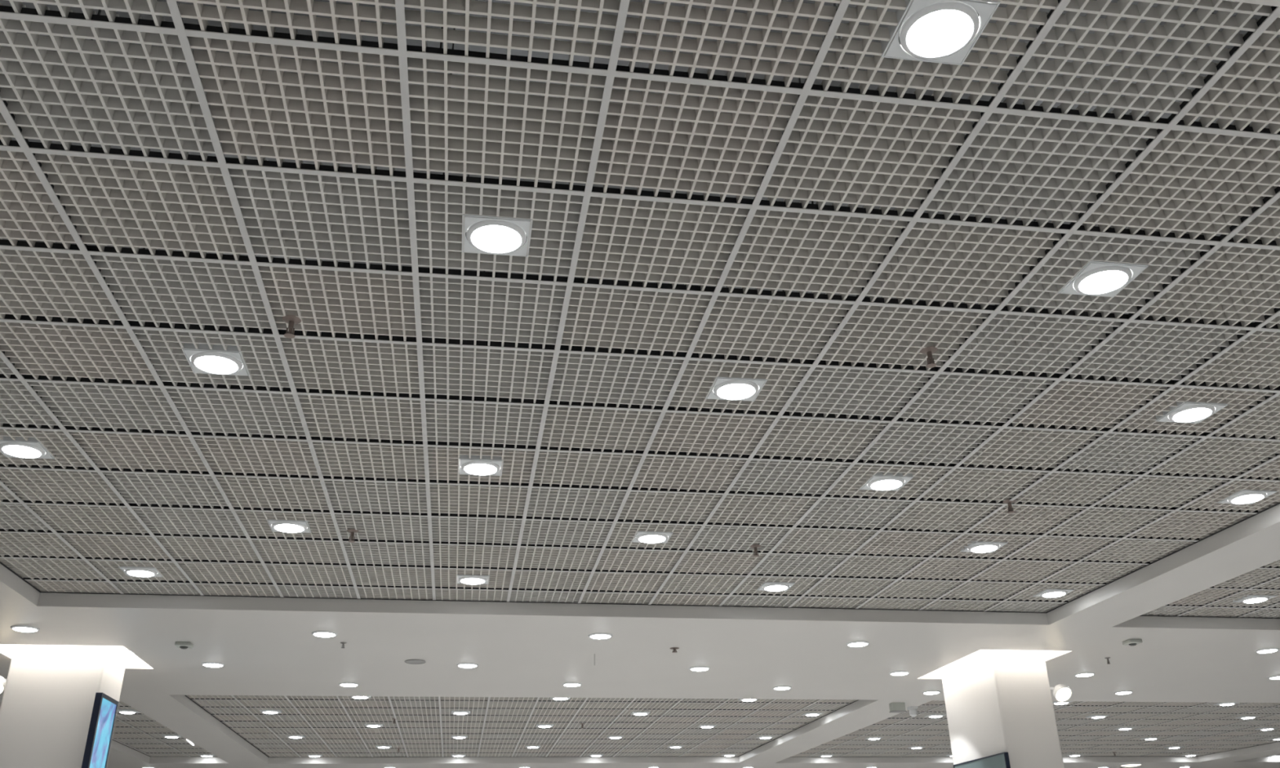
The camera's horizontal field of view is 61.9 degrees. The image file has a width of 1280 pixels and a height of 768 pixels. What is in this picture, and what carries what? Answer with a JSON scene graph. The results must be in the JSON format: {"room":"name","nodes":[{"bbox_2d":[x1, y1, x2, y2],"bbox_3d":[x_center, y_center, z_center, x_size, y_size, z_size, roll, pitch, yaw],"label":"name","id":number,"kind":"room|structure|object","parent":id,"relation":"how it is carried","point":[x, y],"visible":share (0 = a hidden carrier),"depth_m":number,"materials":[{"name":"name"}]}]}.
{"room":"airport terminal hall","nodes":[
{"label":"airport terminal hall","id":0,"kind":"room"},
{"bbox_2d":[111,700,215,756],"bbox_3d":[-7.097,4.816,14.995,1.290,0.049,7.110,3,-26,-9],"label":"ceiling","id":1,"kind":"structure","parent":0,"point":[140,732],"depth_m":15.98,"materials":[{"name":"paint"}]},
{"bbox_2d":[117,709,140,714],"bbox_3d":[-6.560,4.182,13.659,0.247,0.072,0.247,3,-26,-9],"label":"recessed light","id":2,"kind":"object","parent":1,"relation":"in","point":[121,711],"visible":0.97,"depth_m":13.58,"materials":[{"name":"white plastic"}]},
{"bbox_2d":[160,734,182,737],"bbox_3d":[-6.944,5.214,15.825,0.247,0.072,0.247,3,-26,-9],"label":"recessed light","id":3,"kind":"object","parent":1,"relation":"in","point":[164,735],"visible":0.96,"depth_m":15.74,"materials":[{"name":"white plastic"}]},
{"bbox_2d":[185,695,858,757],"bbox_3d":[-1.732,5.113,15.853,8.346,0.049,7.200,3,-26,-9],"label":"ceiling","id":4,"kind":"structure","parent":0,"point":[332,726],"depth_m":15.37,"materials":[{"name":"paint"}]},
{"bbox_2d":[258,709,281,713],"bbox_3d":[-4.802,4.244,13.866,0.247,0.072,0.247,3,-26,-9],"label":"recessed light","id":5,"kind":"object","parent":4,"relation":"in","point":[264,711],"visible":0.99,"depth_m":13.79,"materials":[{"name":"white plastic"}]},
{"bbox_2d":[286,735,305,738],"bbox_3d":[-5.198,5.309,16.102,0.247,0.072,0.247,3,-26,-9],"label":"recessed light","id":6,"kind":"object","parent":4,"relation":"in","point":[288,736],"visible":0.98,"depth_m":16.04,"materials":[{"name":"white plastic"}]},
{"bbox_2d":[364,724,383,727],"bbox_3d":[-3.786,4.840,15.169,0.247,0.072,0.247,3,-26,-9],"label":"recessed light","id":7,"kind":"object","parent":4,"relation":"in","point":[366,725],"visible":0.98,"depth_m":15.10,"materials":[{"name":"white plastic"}]},
{"bbox_2d":[451,711,470,714],"bbox_3d":[-2.391,4.369,14.233,0.247,0.072,0.247,3,-26,-9],"label":"recessed light","id":8,"kind":"object","parent":4,"relation":"in","point":[453,712],"visible":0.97,"depth_m":14.16,"materials":[{"name":"white plastic"}]},
{"bbox_2d":[535,724,554,728],"bbox_3d":[-1.387,4.964,15.534,0.247,0.072,0.247,3,-26,-9],"label":"recessed light","id":9,"kind":"object","parent":4,"relation":"in","point":[544,726],"visible":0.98,"depth_m":15.45,"materials":[{"name":"white plastic"}]},
{"bbox_2d":[606,735,624,738],"bbox_3d":[-0.388,5.559,16.834,0.247,0.072,0.247,3,-26,-9],"label":"recessed light","id":10,"kind":"object","parent":4,"relation":"in","point":[608,736],"visible":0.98,"depth_m":16.75,"materials":[{"name":"white"}]},
{"bbox_2d":[630,711,650,715],"bbox_3d":[0.008,4.494,14.599,0.247,0.072,0.247,3,-26,-9],"label":"recessed light","id":11,"kind":"object","parent":4,"relation":"in","point":[633,713],"visible":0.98,"depth_m":14.53,"materials":[{"name":"white plastic"}]},
{"bbox_2d":[697,724,716,728],"bbox_3d":[1.001,5.088,15.898,0.247,0.072,0.247,3,-26,-9],"label":"recessed light","id":12,"kind":"object","parent":4,"relation":"in","point":[700,726],"visible":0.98,"depth_m":15.82,"materials":[{"name":"white plastic"}]},
{"bbox_2d":[801,712,823,715],"bbox_3d":[2.419,4.618,14.966,0.247,0.072,0.247,3,-26,-9],"label":"recessed light","id":13,"kind":"object","parent":4,"relation":"in","point":[806,713],"visible":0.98,"depth_m":14.89,"materials":[{"name":"white plastic"}]},
{"bbox_2d":[0,0,1279,613],"bbox_3d":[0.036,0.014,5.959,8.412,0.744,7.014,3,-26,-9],"label":"ceiling","id":14,"kind":"structure","parent":0,"point":[361,420],"depth_m":4.34,"materials":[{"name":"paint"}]},
{"bbox_2d":[0,436,54,458],"bbox_3d":[-3.277,0.335,5.662,0.247,0.072,0.247,3,-26,-9],"label":"recessed light","id":15,"kind":"object","parent":14,"relation":"in","point":[19,447],"visible":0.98,"depth_m":5.61,"materials":[{"name":"white plastic"}]},
{"bbox_2d":[2,445,40,457],"bbox_3d":[-3.276,0.356,5.652,0.179,0.025,0.179,3,-26,-9],"label":"diffuser","id":16,"kind":"object","parent":15,"relation":"attached to","point":[21,451],"depth_m":5.63,"materials":[{"name":"white plastic"}]},
{"bbox_2d":[118,566,163,577],"bbox_3d":[-3.660,1.366,7.827,0.247,0.072,0.247,3,-26,-9],"label":"recessed light","id":17,"kind":"object","parent":14,"relation":"in","point":[140,571],"visible":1,"depth_m":7.77,"materials":[{"name":"white plastic"}]},
{"bbox_2d":[127,570,154,577],"bbox_3d":[-3.659,1.387,7.817,0.179,0.025,0.179,3,-26,-9],"label":"diffuser","id":18,"kind":"object","parent":17,"relation":"attached to","point":[130,573],"depth_m":7.80,"materials":[{"name":"white plastic"}]},
{"bbox_2d":[181,342,249,376],"bbox_3d":[-1.896,-0.109,4.783,0.247,0.072,0.247,3,-26,-9],"label":"recessed light","id":19,"kind":"object","parent":14,"relation":"in","point":[204,360],"visible":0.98,"depth_m":4.72,"materials":[{"name":"white"}]},
{"bbox_2d":[195,355,237,373],"bbox_3d":[-1.896,-0.088,4.773,0.179,0.025,0.179,3,-26,-9],"label":"diffuser","id":20,"kind":"object","parent":19,"relation":"attached to","point":[203,364],"depth_m":4.75,"materials":[{"name":"white plastic"}]},
{"bbox_2d":[266,519,311,533],"bbox_3d":[-2.276,0.912,6.927,0.247,0.072,0.247,3,-26,-9],"label":"recessed light","id":21,"kind":"object","parent":14,"relation":"in","point":[277,526],"visible":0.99,"depth_m":6.88,"materials":[{"name":"white plastic"}]},
{"bbox_2d":[275,524,303,533],"bbox_3d":[-2.275,0.934,6.917,0.179,0.025,0.179,3,-26,-9],"label":"diffuser","id":22,"kind":"object","parent":21,"relation":"attached to","point":[288,528],"depth_m":6.89,"materials":[{"name":"white plastic"}]},
{"bbox_2d":[281,315,301,338],"bbox_3d":[-1.450,-0.256,4.435,0.080,0.129,0.080,3,-26,-9],"label":"sprinkler head","id":23,"kind":"object","parent":14,"relation":"attached to","point":[291,320],"visible":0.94,"depth_m":4.42},
{"bbox_2d":[346,528,358,542],"bbox_3d":[-1.898,0.981,7.037,0.080,0.124,0.080,3,-26,-9],"label":"sprinkler head","id":24,"kind":"object","parent":14,"relation":"attached to","point":[352,531],"visible":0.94,"depth_m":7.02},
{"bbox_2d":[456,574,489,584],"bbox_3d":[-1.283,1.489,8.189,0.247,0.072,0.247,3,-26,-9],"label":"recessed light","id":25,"kind":"object","parent":14,"relation":"in","point":[463,579],"visible":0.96,"depth_m":8.13,"materials":[{"name":"white"}]},
{"bbox_2d":[461,578,484,584],"bbox_3d":[-1.283,1.510,8.179,0.179,0.025,0.179,3,-26,-9],"label":"diffuser","id":26,"kind":"object","parent":25,"relation":"attached to","point":[468,581],"depth_m":8.16,"materials":[{"name":"white plastic"}]},
{"bbox_2d":[457,454,503,475],"bbox_3d":[-0.900,0.458,6.024,0.247,0.072,0.247,3,-26,-9],"label":"recessed light","id":27,"kind":"object","parent":14,"relation":"in","point":[475,465],"visible":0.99,"depth_m":5.96,"materials":[{"name":"white plastic"}]},
{"bbox_2d":[464,463,496,475],"bbox_3d":[-0.900,0.479,6.014,0.179,0.025,0.179,3,-26,-9],"label":"diffuser","id":28,"kind":"object","parent":27,"relation":"attached to","point":[469,468],"depth_m":5.99,"materials":[{"name":"white plastic"}]},
{"bbox_2d":[462,214,532,257],"bbox_3d":[-0.525,-0.552,3.904,0.247,0.072,0.247,3,-26,-9],"label":"recessed light","id":29,"kind":"object","parent":14,"relation":"in","point":[491,235],"visible":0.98,"depth_m":3.86,"materials":[{"name":"white"}]},
{"bbox_2d":[471,225,520,252],"bbox_3d":[-0.524,-0.531,3.894,0.179,0.025,0.179,3,-26,-9],"label":"diffuser","id":30,"kind":"object","parent":29,"relation":"attached to","point":[485,238],"depth_m":3.88,"materials":[{"name":"white plastic"}]},
{"bbox_2d":[631,531,673,543],"bbox_3d":[0.082,1.034,7.286,0.247,0.072,0.247,3,-26,-9],"label":"recessed light","id":31,"kind":"object","parent":14,"relation":"in","point":[649,537],"visible":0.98,"depth_m":7.23,"materials":[{"name":"white plastic"}]},
{"bbox_2d":[639,535,665,542],"bbox_3d":[0.083,1.056,7.276,0.179,0.025,0.179,3,-26,-9],"label":"diffuser","id":32,"kind":"object","parent":31,"relation":"attached to","point":[642,539],"depth_m":7.25,"materials":[{"name":"white plastic"}]},
{"bbox_2d":[705,376,767,401],"bbox_3d":[0.462,0.013,5.142,0.247,0.072,0.247,3,-26,-9],"label":"recessed light","id":33,"kind":"object","parent":14,"relation":"in","point":[724,388],"visible":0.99,"depth_m":5.10,"materials":[{"name":"white"}]},
{"bbox_2d":[717,383,755,399],"bbox_3d":[0.462,0.034,5.132,0.179,0.025,0.179,3,-26,-9],"label":"diffuser","id":34,"kind":"object","parent":33,"relation":"attached to","point":[725,391],"depth_m":5.11,"materials":[{"name":"white plastic"}]},
{"bbox_2d":[750,544,760,557],"bbox_3d":[0.815,1.155,7.521,0.080,0.124,0.080,3,-26,-9],"label":"sprinkler head","id":35,"kind":"object","parent":14,"relation":"attached to","point":[753,546],"visible":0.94,"depth_m":7.50},
{"bbox_2d":[756,582,795,591],"bbox_3d":[1.089,1.612,8.550,0.247,0.072,0.247,3,-26,-9],"label":"recessed light","id":36,"kind":"object","parent":14,"relation":"in","point":[766,586],"visible":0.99,"depth_m":8.49,"materials":[{"name":"white plastic"}]},
{"bbox_2d":[764,585,786,591],"bbox_3d":[1.089,1.633,8.540,0.179,0.025,0.179,3,-26,-9],"label":"diffuser","id":37,"kind":"object","parent":36,"relation":"attached to","point":[767,588],"depth_m":8.51,"materials":[{"name":"white plastic"}]},
{"bbox_2d":[859,471,913,491],"bbox_3d":[1.472,0.581,6.385,0.247,0.072,0.247,3,-26,-9],"label":"recessed light","id":38,"kind":"object","parent":14,"relation":"in","point":[878,482],"visible":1,"depth_m":6.32,"materials":[{"name":"white plastic"}]},
{"bbox_2d":[871,480,901,490],"bbox_3d":[1.472,0.602,6.375,0.179,0.025,0.179,3,-26,-9],"label":"diffuser","id":39,"kind":"object","parent":38,"relation":"attached to","point":[878,485],"depth_m":6.35,"materials":[{"name":"white plastic"}]},
{"bbox_2d":[920,346,937,368],"bbox_3d":[1.302,-0.139,4.799,0.080,0.129,0.080,3,-26,-9],"label":"sprinkler head","id":40,"kind":"object","parent":14,"relation":"attached to","point":[929,350],"visible":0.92,"depth_m":4.78},
{"bbox_2d":[880,0,1000,65],"bbox_3d":[0.840,-1.006,3.003,0.247,0.072,0.247,3,-26,-9],"label":"recessed light","id":41,"kind":"object","parent":14,"relation":"in","point":[934,31],"visible":1,"depth_m":2.98,"materials":[{"name":"metal"}]},
{"bbox_2d":[906,9,973,56],"bbox_3d":[0.841,-0.985,2.993,0.179,0.025,0.179,3,-26,-9],"label":"diffuser","id":42,"kind":"object","parent":41,"relation":"attached to","point":[930,33],"depth_m":2.98,"materials":[{"name":"white plastic"}]},
{"bbox_2d":[960,541,1008,552],"bbox_3d":[2.465,1.158,7.649,0.247,0.072,0.247,3,-26,-9],"label":"recessed light","id":43,"kind":"object","parent":14,"relation":"in","point":[975,546],"visible":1,"depth_m":7.59,"materials":[{"name":"white plastic"}]},
{"bbox_2d":[971,545,996,552],"bbox_3d":[2.465,1.179,7.639,0.179,0.025,0.179,3,-26,-9],"label":"diffuser","id":44,"kind":"object","parent":43,"relation":"attached to","point":[975,548],"depth_m":7.61,"materials":[{"name":"white plastic"}]},
{"bbox_2d":[1002,499,1015,513],"bbox_3d":[2.335,0.754,6.737,0.080,0.124,0.080,3,-26,-9],"label":"sprinkler head","id":45,"kind":"object","parent":14,"relation":"attached to","point":[1010,508],"visible":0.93,"depth_m":6.72},
{"bbox_2d":[1032,588,1075,597],"bbox_3d":[3.454,1.735,8.911,0.247,0.072,0.247,3,-26,-9],"label":"recessed light","id":46,"kind":"object","parent":14,"relation":"in","point":[1048,593],"visible":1,"depth_m":8.85,"materials":[{"name":"white"}]},
{"bbox_2d":[1042,591,1065,597],"bbox_3d":[3.454,1.756,8.901,0.179,0.025,0.179,3,-26,-9],"label":"diffuser","id":47,"kind":"object","parent":46,"relation":"attached to","point":[1046,594],"depth_m":8.87,"materials":[{"name":"white plastic"}]},
{"bbox_2d":[1057,260,1148,297],"bbox_3d":[1.847,-0.429,4.265,0.247,0.072,0.247,3,-26,-9],"label":"recessed light","id":48,"kind":"object","parent":14,"relation":"in","point":[1095,278],"visible":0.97,"depth_m":4.22,"materials":[{"name":"white"}]},
{"bbox_2d":[1079,271,1127,293],"bbox_3d":[1.847,-0.408,4.255,0.179,0.025,0.179,3,-26,-9],"label":"diffuser","id":49,"kind":"object","parent":48,"relation":"attached to","point":[1090,282],"depth_m":4.24,"materials":[{"name":"white plastic"}]},
{"bbox_2d":[1155,401,1228,423],"bbox_3d":[2.844,0.137,5.505,0.247,0.072,0.247,3,-26,-9],"label":"recessed light","id":50,"kind":"object","parent":14,"relation":"in","point":[1193,412],"visible":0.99,"depth_m":5.46,"materials":[{"name":"white plastic"}]},
{"bbox_2d":[1173,408,1211,422],"bbox_3d":[2.845,0.158,5.495,0.179,0.025,0.179,3,-26,-9],"label":"diffuser","id":51,"kind":"object","parent":50,"relation":"attached to","point":[1180,415],"depth_m":5.47,"materials":[{"name":"white plastic"}]},
{"bbox_2d":[1217,489,1277,504],"bbox_3d":[3.837,0.703,6.745,0.247,0.072,0.247,3,-26,-9],"label":"recessed light","id":52,"kind":"object","parent":14,"relation":"in","point":[1243,496],"visible":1,"depth_m":6.70,"materials":[{"name":"white plastic"}]},
{"bbox_2d":[1231,494,1263,503],"bbox_3d":[3.837,0.724,6.735,0.179,0.025,0.179,3,-26,-9],"label":"diffuser","id":53,"kind":"object","parent":52,"relation":"attached to","point":[1236,499],"depth_m":6.71,"materials":[{"name":"white plastic"}]},
{"bbox_2d":[0,0,1279,767],"bbox_3d":[3.846,1.417,8.438,28.800,0.400,35.400,3,-26,-9],"label":"ceiling","id":54,"kind":"structure","parent":0,"point":[266,646],"depth_m":10.30,"materials":[{"name":"paint"}]},
{"bbox_2d":[10,625,39,632],"bbox_3d":[-5.128,2.045,8.893,0.218,0.026,0.218,3,-26,-9],"label":"recessed light","id":55,"kind":"object","parent":54,"relation":"in","point":[17,628],"visible":1,"depth_m":8.85,"materials":[{"name":"white plastic"}]},
{"bbox_2d":[13,627,36,631],"bbox_3d":[-5.128,2.045,8.893,0.179,0.025,0.179,3,-26,-9],"label":"diffuser","id":56,"kind":"object","parent":55,"relation":"attached to","point":[21,629],"depth_m":8.87,"materials":[{"name":"white plastic"}]},
{"bbox_2d":[174,641,193,648],"bbox_3d":[-4.073,2.340,9.525,0.132,0.051,0.132,3,-26,-9],"label":"ceiling detector","id":57,"kind":"object","parent":54,"relation":"attached to","point":[182,645],"visible":1,"depth_m":9.48,"materials":[{"name":"grey plastic"}]},
{"bbox_2d":[201,662,225,667],"bbox_3d":[-4.168,2.744,10.413,0.218,0.026,0.218,3,-26,-9],"label":"recessed light","id":58,"kind":"object","parent":54,"relation":"in","point":[215,664],"visible":1,"depth_m":10.36,"materials":[{"name":"white plastic"}]},
{"bbox_2d":[203,663,222,667],"bbox_3d":[-4.168,2.744,10.412,0.179,0.025,0.179,3,-26,-9],"label":"diffuser","id":59,"kind":"object","parent":58,"relation":"attached to","point":[215,665],"depth_m":10.38,"materials":[{"name":"white plastic"}]},
{"bbox_2d":[311,631,337,637],"bbox_3d":[-2.745,2.179,9.278,0.218,0.026,0.218,3,-26,-9],"label":"recessed light","id":60,"kind":"object","parent":54,"relation":"in","point":[318,633],"visible":1,"depth_m":9.23,"materials":[{"name":"white plastic"}]},
{"bbox_2d":[314,632,334,637],"bbox_3d":[-2.745,2.179,9.278,0.179,0.025,0.179,3,-26,-9],"label":"diffuser","id":61,"kind":"object","parent":60,"relation":"attached to","point":[318,634],"depth_m":9.24,"materials":[{"name":"white plastic"}]},
{"bbox_2d":[338,682,359,687],"bbox_3d":[-3.151,3.256,11.540,0.218,0.026,0.218,3,-26,-9],"label":"recessed light","id":62,"kind":"object","parent":54,"relation":"in","point":[343,684],"visible":1,"depth_m":11.49,"materials":[{"name":"white plastic"}]},
{"bbox_2d":[340,684,357,687],"bbox_3d":[-3.151,3.256,11.540,0.179,0.025,0.179,3,-26,-9],"label":"diffuser","id":63,"kind":"object","parent":62,"relation":"attached to","point":[343,685],"depth_m":11.50,"materials":[{"name":"white plastic"}]},
{"bbox_2d":[404,659,426,664],"bbox_3d":[-2.208,2.730,10.477,0.208,0.008,0.208,3,-26,-9],"label":"ceiling speaker","id":64,"kind":"object","parent":54,"relation":"attached to","point":[409,661],"visible":1,"depth_m":10.46,"materials":[{"name":"grey metal"}]},
{"bbox_2d":[405,660,424,663],"bbox_3d":[-2.208,2.730,10.476,0.191,0.003,0.191,3,-26,-9],"label":"speaker grille","id":65,"kind":"object","parent":64,"relation":"attached to","point":[406,661],"depth_m":10.47,"materials":[{"name":"grey metal"}]},
{"bbox_2d":[456,662,478,667],"bbox_3d":[-1.728,2.821,10.680,0.218,0.026,0.218,3,-26,-9],"label":"recessed light","id":66,"kind":"object","parent":54,"relation":"in","point":[460,664],"visible":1,"depth_m":10.63,"materials":[{"name":"white plastic"}]},
{"bbox_2d":[458,664,475,667],"bbox_3d":[-1.728,2.821,10.680,0.179,0.025,0.179,3,-26,-9],"label":"diffuser","id":67,"kind":"object","parent":66,"relation":"attached to","point":[460,665],"depth_m":10.65,"materials":[{"name":"white plastic"}]},
{"bbox_2d":[562,682,582,686],"bbox_3d":[-0.750,3.326,11.790,0.218,0.026,0.218,3,-26,-9],"label":"recessed light","id":68,"kind":"object","parent":54,"relation":"in","point":[566,684],"visible":1,"depth_m":11.74,"materials":[{"name":"white plastic"}]},
{"bbox_2d":[588,632,612,639],"bbox_3d":[-0.354,2.261,9.554,0.218,0.026,0.218,3,-26,-9],"label":"recessed light","id":69,"kind":"object","parent":54,"relation":"in","point":[597,635],"visible":1,"depth_m":9.51,"materials":[{"name":"white plastic"}]},
{"bbox_2d":[590,635,610,639],"bbox_3d":[-0.354,2.261,9.554,0.179,0.025,0.179,3,-26,-9],"label":"diffuser","id":70,"kind":"object","parent":69,"relation":"attached to","point":[596,637],"depth_m":9.53,"materials":[{"name":"white plastic"}]},
{"bbox_2d":[688,666,710,671],"bbox_3d":[0.619,2.958,11.070,0.218,0.026,0.218,3,-26,-9],"label":"recessed light","id":71,"kind":"object","parent":54,"relation":"in","point":[695,668],"visible":1,"depth_m":11.02,"materials":[{"name":"white plastic"}]},
{"bbox_2d":[691,667,708,671],"bbox_3d":[0.619,2.958,11.070,0.179,0.025,0.179,3,-26,-9],"label":"diffuser","id":72,"kind":"object","parent":71,"relation":"attached to","point":[692,668],"depth_m":11.04,"materials":[{"name":"white plastic"}]},
{"bbox_2d":[772,685,791,689],"bbox_3d":[1.633,3.494,12.246,0.218,0.026,0.218,3,-26,-9],"label":"recessed light","id":73,"kind":"object","parent":54,"relation":"in","point":[780,687],"visible":1,"depth_m":12.20,"materials":[{"name":"white plastic"}]},
{"bbox_2d":[845,640,869,647],"bbox_3d":[2.059,2.461,10.081,0.218,0.026,0.218,3,-26,-9],"label":"recessed light","id":74,"kind":"object","parent":54,"relation":"in","point":[858,643],"visible":1,"depth_m":10.03,"materials":[{"name":"white plastic"}]},
{"bbox_2d":[848,643,866,647],"bbox_3d":[2.059,2.462,10.081,0.179,0.025,0.179,3,-26,-9],"label":"diffuser","id":75,"kind":"object","parent":74,"relation":"attached to","point":[855,645],"depth_m":10.06,"materials":[{"name":"white plastic"}]},
{"bbox_2d":[888,702,906,712],"bbox_3d":[3.248,4.084,13.455,0.180,0.112,0.110,3,-26,-9],"label":"junction box","id":76,"kind":"object","parent":54,"relation":"attached to","point":[894,707],"visible":1,"depth_m":13.41,"materials":[{"name":"grey plastic"}]},
{"bbox_2d":[888,671,909,675],"bbox_3d":[2.806,3.131,11.530,0.218,0.026,0.218,3,-26,-9],"label":"recessed light","id":77,"kind":"object","parent":54,"relation":"in","point":[896,673],"visible":1,"depth_m":11.48,"materials":[{"name":"white plastic"}]},
{"bbox_2d":[891,672,907,675],"bbox_3d":[2.806,3.131,11.530,0.179,0.025,0.179,3,-26,-9],"label":"diffuser","id":78,"kind":"object","parent":77,"relation":"attached to","point":[892,673],"depth_m":11.49,"materials":[{"name":"white plastic"}]},
{"bbox_2d":[907,706,917,716],"bbox_3d":[3.526,4.233,13.770,0.100,0.122,0.100,3,-26,-9],"label":"sensor","id":79,"kind":"object","parent":54,"relation":"attached to","point":[913,712],"visible":1,"depth_m":13.74,"materials":[{"name":"plastic"}]},
{"bbox_2d":[921,690,940,694],"bbox_3d":[3.481,3.688,12.737,0.218,0.026,0.218,3,-26,-9],"label":"recessed light","id":80,"kind":"object","parent":54,"relation":"in","point":[928,692],"visible":1,"depth_m":12.68,"materials":[{"name":"white"}]},
{"bbox_2d":[1074,672,1094,676],"bbox_3d":[4.928,3.223,11.814,0.218,0.026,0.218,3,-26,-9],"label":"recessed light","id":81,"kind":"object","parent":54,"relation":"in","point":[1081,674],"visible":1,"depth_m":11.76,"materials":[{"name":"white plastic"}]},
{"bbox_2d":[1113,690,1133,694],"bbox_3d":[5.897,3.766,13.006,0.218,0.026,0.218,3,-26,-9],"label":"recessed light","id":82,"kind":"object","parent":54,"relation":"in","point":[1122,692],"visible":1,"depth_m":12.96,"materials":[{"name":"white plastic"}]},
{"bbox_2d":[1120,762,1142,767],"bbox_3d":[9.714,7.538,21.098,0.400,0.060,0.400,3,-26,-9],"label":"lamp","id":83,"kind":"object","parent":54,"relation":"attached to","point":[1127,764],"visible":1,"depth_m":20.98,"materials":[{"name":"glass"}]},
{"bbox_2d":[1122,639,1142,646],"bbox_3d":[4.704,2.475,10.186,0.132,0.051,0.132,3,-26,-9],"label":"ceiling detector","id":84,"kind":"object","parent":54,"relation":"attached to","point":[1131,642],"visible":1,"depth_m":10.14,"materials":[{"name":"grey plastic"}]},
{"bbox_2d":[1254,648,1279,653],"bbox_3d":[6.321,2.690,10.747,0.218,0.026,0.218,3,-26,-9],"label":"recessed light","id":85,"kind":"object","parent":54,"relation":"in","point":[1264,650],"visible":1,"depth_m":10.70,"materials":[{"name":"white plastic"}]},
{"bbox_2d":[1257,649,1277,653],"bbox_3d":[6.321,2.690,10.746,0.179,0.025,0.179,3,-26,-9],"label":"diffuser","id":86,"kind":"object","parent":85,"relation":"attached to","point":[1259,651],"depth_m":10.72,"materials":[{"name":"white plastic"}]},
{"bbox_2d":[789,700,1279,757],"bbox_3d":[7.362,5.606,17.285,8.688,0.049,7.278,3,-26,-9],"label":"ceiling","id":87,"kind":"structure","parent":0,"point":[1203,728],"depth_m":17.25,"materials":[{"name":"paint"}]},
{"bbox_2d":[924,714,946,717],"bbox_3d":[4.251,4.757,15.338,0.247,0.072,0.247,3,-26,-9],"label":"recessed light","id":88,"kind":"object","parent":87,"relation":"in","point":[930,715],"visible":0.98,"depth_m":15.27,"materials":[{"name":"white plastic"}]},
{"bbox_2d":[1052,701,1072,704],"bbox_3d":[5.687,4.289,14.409,0.247,0.072,0.247,3,-26,-9],"label":"recessed light","id":89,"kind":"object","parent":87,"relation":"in","point":[1054,702],"visible":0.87,"depth_m":14.34,"materials":[{"name":"white plastic"}]},
{"bbox_2d":[1085,715,1110,718],"bbox_3d":[6.751,4.887,15.719,0.247,0.072,0.247,3,-26,-9],"label":"recessed light","id":90,"kind":"object","parent":87,"relation":"in","point":[1090,716],"visible":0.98,"depth_m":15.65,"materials":[{"name":"white plastic"}]},
{"bbox_2d":[1139,737,1161,740],"bbox_3d":[8.772,6.077,18.323,0.247,0.072,0.247,3,-26,-9],"label":"recessed light","id":91,"kind":"object","parent":87,"relation":"in","point":[1146,738],"visible":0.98,"depth_m":18.25,"materials":[{"name":"white plastic"}]},
{"bbox_2d":[1213,702,1237,706],"bbox_3d":[8.133,4.416,14.781,0.247,0.072,0.247,3,-26,-9],"label":"recessed light","id":92,"kind":"object","parent":87,"relation":"in","point":[1219,704],"visible":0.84,"depth_m":14.74,"materials":[{"name":"white plastic"}]},
{"bbox_2d":[1235,715,1260,719],"bbox_3d":[9.168,5.012,16.087,0.247,0.072,0.247,3,-26,-9],"label":"recessed light","id":93,"kind":"object","parent":87,"relation":"in","point":[1242,717],"visible":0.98,"depth_m":16.02,"materials":[{"name":"white"}]},
{"bbox_2d":[1254,727,1279,730],"bbox_3d":[10.226,5.610,17.396,0.247,0.072,0.247,3,-26,-9],"label":"recessed light","id":94,"kind":"object","parent":87,"relation":"in","point":[1260,728],"visible":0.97,"depth_m":17.33,"materials":[{"name":"white plastic"}]},
{"bbox_2d":[1139,560,1279,618],"bbox_3d":[9.118,0.491,7.356,8.730,0.744,7.044,3,-26,-9],"label":"ceiling","id":95,"kind":"structure","parent":0,"point":[1216,600],"depth_m":9.27,"materials":[{"name":"paint"}]},
{"bbox_2d":[1232,595,1276,603],"bbox_3d":[5.320,1.848,9.230,0.247,0.072,0.247,3,-26,-9],"label":"recessed light","id":96,"kind":"object","parent":95,"relation":"in","point":[1250,598],"visible":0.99,"depth_m":9.17,"materials":[{"name":"white"}]},
{"bbox_2d":[1244,598,1266,603],"bbox_3d":[5.320,1.869,9.220,0.179,0.025,0.179,3,-26,-9],"label":"diffuser","id":97,"kind":"object","parent":96,"relation":"attached to","point":[1246,600],"depth_m":9.19,"materials":[{"name":"white plastic"}]},
{"bbox_3d":[3.917,4.947,6.769,28.800,0.100,35.400,3,-26,-9],"label":"floor","id":98,"kind":"structure","parent":0,"visible":0},
{"bbox_2d":[0,644,128,767],"bbox_3d":[-5.285,4.131,9.231,0.798,3.815,0.660,3,-26,-9],"label":"pillar","id":99,"kind":"structure","parent":98,"relation":"on","point":[46,707],"depth_m":9.50,"materials":[{"name":"white paint"}]},
{"bbox_2d":[0,675,6,693],"bbox_3d":[-5.849,2.760,9.772,0.294,0.175,0.175,3,-26,-9],"label":"floodlight","id":100,"kind":"object","parent":99,"relation":"attached to","point":[2,682],"visible":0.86,"depth_m":9.76,"materials":[{"name":"metal"}]},
{"bbox_2d":[81,692,118,767],"bbox_3d":[-4.822,3.401,9.385,0.083,1.250,0.516,3,-26,-9],"label":"display screen","id":101,"kind":"object","parent":99,"relation":"attached to","point":[103,718],"visible":1,"depth_m":9.44,"materials":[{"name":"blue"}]},
{"bbox_2d":[940,649,1064,767],"bbox_3d":[3.732,4.554,10.511,0.576,3.815,1.236,3,-26,-9],"label":"pillar","id":102,"kind":"structure","parent":98,"relation":"on","point":[997,701],"depth_m":10.62,"materials":[{"name":"white paint"}]},
{"bbox_2d":[953,751,1010,767],"bbox_3d":[3.427,4.254,10.465,0.068,1.090,1.164,3,-26,-9],"label":"display screen","id":103,"kind":"object","parent":102,"relation":"attached to","point":[1001,760],"visible":1,"depth_m":10.45,"materials":[{"name":"glass"}]},
{"bbox_2d":[1049,684,1071,702],"bbox_3d":[4.248,3.206,11.077,0.474,0.175,0.175,3,-26,-9],"label":"floodlight","id":104,"kind":"object","parent":102,"relation":"attached to","point":[1061,692],"visible":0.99,"depth_m":11.07,"materials":[{"name":"plastic"}]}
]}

